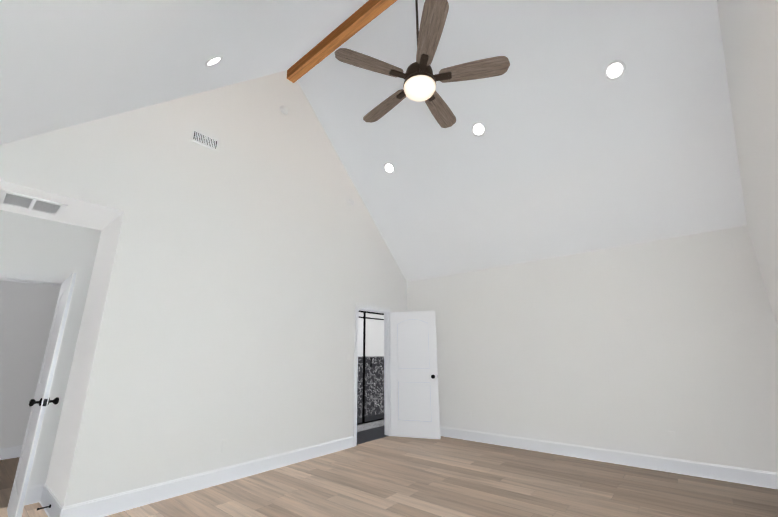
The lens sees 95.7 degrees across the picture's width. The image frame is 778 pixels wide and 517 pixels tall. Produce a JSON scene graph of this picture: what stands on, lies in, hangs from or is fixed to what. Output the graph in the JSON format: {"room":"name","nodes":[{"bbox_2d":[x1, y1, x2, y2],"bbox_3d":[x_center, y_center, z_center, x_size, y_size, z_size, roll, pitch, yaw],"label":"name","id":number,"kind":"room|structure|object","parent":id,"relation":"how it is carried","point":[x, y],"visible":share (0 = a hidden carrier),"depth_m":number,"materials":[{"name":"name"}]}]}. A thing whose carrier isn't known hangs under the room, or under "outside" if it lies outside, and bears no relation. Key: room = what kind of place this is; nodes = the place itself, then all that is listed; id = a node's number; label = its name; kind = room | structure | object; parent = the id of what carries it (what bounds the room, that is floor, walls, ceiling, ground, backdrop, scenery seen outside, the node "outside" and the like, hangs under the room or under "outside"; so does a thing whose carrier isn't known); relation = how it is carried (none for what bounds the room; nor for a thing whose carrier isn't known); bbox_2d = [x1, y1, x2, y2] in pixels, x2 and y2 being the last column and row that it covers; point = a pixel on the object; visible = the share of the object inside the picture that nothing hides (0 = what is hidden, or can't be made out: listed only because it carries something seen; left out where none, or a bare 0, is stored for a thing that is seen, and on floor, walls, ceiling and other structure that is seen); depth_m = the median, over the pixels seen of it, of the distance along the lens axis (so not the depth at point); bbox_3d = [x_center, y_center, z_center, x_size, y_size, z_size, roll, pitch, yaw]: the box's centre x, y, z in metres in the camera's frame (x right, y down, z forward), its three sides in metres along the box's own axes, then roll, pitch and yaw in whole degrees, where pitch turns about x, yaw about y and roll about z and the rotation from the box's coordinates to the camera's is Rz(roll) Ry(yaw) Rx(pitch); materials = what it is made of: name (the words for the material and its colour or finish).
{"room":"empty bedroom","nodes":[
{"label":"empty bedroom","id":0,"kind":"room"},
{"bbox_2d":[0,280,60,447],"bbox_3d":[-5.623,1.241,4.554,0.120,2.700,4.320,-13,-20,38],"label":"wall","id":1,"kind":"structure","parent":0,"point":[27,311],"depth_m":4.96,"materials":[{"name":"paint"}]},
{"bbox_2d":[0,445,22,459],"bbox_3d":[-5.562,2.462,4.175,0.016,0.145,4.080,-13,-20,38],"label":"baseboard","id":2,"kind":"structure","parent":1,"relation":"attached to","point":[10,452],"depth_m":4.72,"materials":[{"name":"white paint"}]},
{"bbox_2d":[0,0,368,144],"bbox_3d":[-0.664,-2.341,2.566,5.060,3.352,3.055,-13,-20,38],"label":"ceiling slope","id":3,"kind":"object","parent":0,"point":[65,63],"visible":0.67,"depth_m":2.80,"materials":[{"name":"paint"}]},
{"bbox_2d":[205,56,222,66],"bbox_3d":[-1.804,-2.029,3.621,0.198,0.142,0.140,-13,-20,38],"label":"recessed light","id":4,"kind":"object","parent":3,"relation":"attached to","point":[212,61],"visible":0.98,"depth_m":3.61,"materials":[{"name":"white plastic"}]},
{"bbox_2d":[0,70,406,506],"bbox_3d":[-1.904,-0.174,5.114,0.980,5.670,6.110,-13,-20,38],"label":"wall","id":5,"kind":"structure","parent":0,"point":[254,262],"depth_m":3.90,"materials":[{"name":"paint"}]},
{"bbox_2d":[0,270,66,285],"bbox_3d":[-3.706,1.160,3.186,0.156,2.107,0.944,-13,-20,38],"label":"door frame","id":6,"kind":"structure","parent":5,"relation":"attached to","point":[29,278],"depth_m":3.52,"materials":[{"name":"white paint"}]},
{"bbox_2d":[0,189,67,216],"bbox_3d":[-3.351,-0.511,3.306,0.420,0.012,0.440,-13,-20,38],"label":"air vent","id":7,"kind":"object","parent":5,"relation":"in","point":[25,202],"visible":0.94,"depth_m":3.29,"materials":[{"name":"white metal"}]},
{"bbox_2d":[7,272,77,516],"bbox_3d":[-3.107,1.172,3.133,0.820,2.030,0.179,-13,-20,38],"label":"closet door","id":8,"kind":"structure","parent":5,"relation":"in","point":[40,402],"depth_m":3.00,"materials":[{"name":"white paint"}]},
{"bbox_2d":[191,129,218,150],"bbox_3d":[-2.225,-1.435,4.266,0.012,0.155,0.310,-13,-20,38],"label":"air vent","id":9,"kind":"object","parent":5,"relation":"in","point":[203,139],"visible":1,"depth_m":4.26,"materials":[{"name":"white metal"}]},
{"bbox_2d":[280,105,287,114],"bbox_3d":[-1.571,-2.238,5.290,0.036,0.132,0.132,-13,-20,38],"label":"smoke detector","id":10,"kind":"object","parent":5,"relation":"attached to","point":[284,109],"visible":0.98,"depth_m":5.27,"materials":[{"name":"white plastic"}]},
{"bbox_2d":[353,304,392,445],"bbox_3d":[-0.287,1.864,5.856,0.156,2.107,0.944,-13,-20,38],"label":"door frame","id":11,"kind":"structure","parent":5,"relation":"attached to","point":[387,373],"depth_m":6.00,"materials":[{"name":"white paint"}]},
{"bbox_2d":[24,426,777,516],"bbox_3d":[0.014,2.060,2.864,5.680,0.145,5.870,-13,-20,38],"label":"baseboard","id":12,"kind":"structure","parent":5,"relation":"attached to","point":[43,495],"depth_m":3.83,"materials":[{"name":"white paint"}]},
{"bbox_2d":[390,310,439,438],"bbox_3d":[0.432,1.926,5.986,0.780,2.030,0.370,-13,-20,38],"label":"bathroom door","id":13,"kind":"structure","parent":5,"relation":"in","point":[414,394],"depth_m":5.93,"materials":[{"name":"white paint"}]},
{"bbox_2d":[358,310,383,355],"bbox_3d":[-1.195,2.043,7.986,0.120,2.900,4.240,-13,-20,38],"label":"wall","id":14,"kind":"structure","parent":0,"point":[374,344],"depth_m":8.87,"materials":[{"name":"white"}]},
{"bbox_2d":[357,413,387,444],"bbox_3d":[-0.366,3.263,6.945,2.010,0.024,4.000,-13,-20,38],"label":"floor","id":15,"kind":"structure","parent":0,"point":[367,435],"depth_m":6.10,"materials":[{"name":"grey tile"}]},
{"bbox_2d":[357,356,383,417],"bbox_3d":[-0.689,2.790,7.653,0.065,1.275,2.750,-13,-20,38],"label":"wall","id":16,"kind":"structure","parent":15,"relation":"on","point":[374,389],"depth_m":7.97,"materials":[{"name":"grey tile"}]},
{"bbox_2d":[357,420,383,431],"bbox_3d":[0.019,3.196,6.933,0.120,0.100,2.750,-13,-20,38],"label":"shower curb","id":17,"kind":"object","parent":15,"relation":"on","point":[379,423],"depth_m":6.42,"materials":[{"name":"white stone"}]},
{"bbox_2d":[357,310,383,424],"bbox_3d":[0.023,2.165,7.206,0.061,2.035,2.750,-13,-20,38],"label":"frame","id":18,"kind":"object","parent":17,"relation":"on","point":[364,317],"visible":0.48,"depth_m":6.71,"materials":[{"name":"black metal"}]},
{"bbox_2d":[0,436,777,516],"bbox_3d":[-1.392,2.232,2.952,8.250,0.120,7.710,-13,-20,38],"label":"floor","id":19,"kind":"structure","parent":0,"point":[396,476],"depth_m":3.50,"materials":[{"name":"wood"}]},
{"bbox_2d":[297,0,746,281],"bbox_3d":[1.291,-1.736,4.834,5.060,3.352,3.055,-13,-20,38],"label":"ceiling slope","id":20,"kind":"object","parent":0,"point":[572,150],"visible":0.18,"depth_m":4.41,"materials":[{"name":"paint"}]},
{"bbox_2d":[287,0,396,82],"bbox_3d":[0.304,-3.300,4.045,4.820,0.217,0.136,-13,-20,38],"label":"ridge beam","id":21,"kind":"structure","parent":20,"relation":"attached to","point":[364,15],"depth_m":4.78,"materials":[{"name":"brown wood"}]},
{"bbox_2d":[334,0,509,127],"bbox_3d":[0.306,-2.411,3.860,1.698,1.598,1.698,-13,-20,38],"label":"fan","id":22,"kind":"object","parent":21,"relation":"hanging from","point":[420,79],"visible":1,"depth_m":3.50,"materials":[{"name":"brown wood"}]},
{"bbox_2d":[384,162,394,173],"bbox_3d":[0.003,-1.469,5.717,0.198,0.142,0.140,-13,-20,38],"label":"recessed light","id":23,"kind":"object","parent":20,"relation":"attached to","point":[389,168],"visible":1,"depth_m":5.71,"materials":[{"name":"white plastic"}]},
{"bbox_2d":[471,122,485,136],"bbox_3d":[1.209,-1.743,4.750,0.198,0.142,0.140,-13,-20,38],"label":"recessed light","id":24,"kind":"object","parent":20,"relation":"attached to","point":[479,128],"visible":1,"depth_m":4.75,"materials":[{"name":"white plastic"}]},
{"bbox_2d":[604,60,625,80],"bbox_3d":[2.424,-2.019,3.777,0.198,0.142,0.140,-13,-20,38],"label":"recessed light","id":25,"kind":"object","parent":20,"relation":"attached to","point":[614,70],"visible":1,"depth_m":3.78,"materials":[{"name":"white plastic"}]},
{"bbox_2d":[407,225,777,472],"bbox_3d":[2.252,1.342,5.161,5.060,2.710,0.120,-13,-20,38],"label":"wall","id":26,"kind":"structure","parent":0,"point":[641,348],"depth_m":4.50,"materials":[{"name":"paint"}]},
{"bbox_2d":[717,0,777,328],"bbox_3d":[2.222,-1.110,1.807,0.120,5.670,6.110,-13,-20,38],"label":"wall","id":27,"kind":"structure","parent":0,"point":[749,31],"depth_m":2.94,"materials":[{"name":"paint"}]}
]}

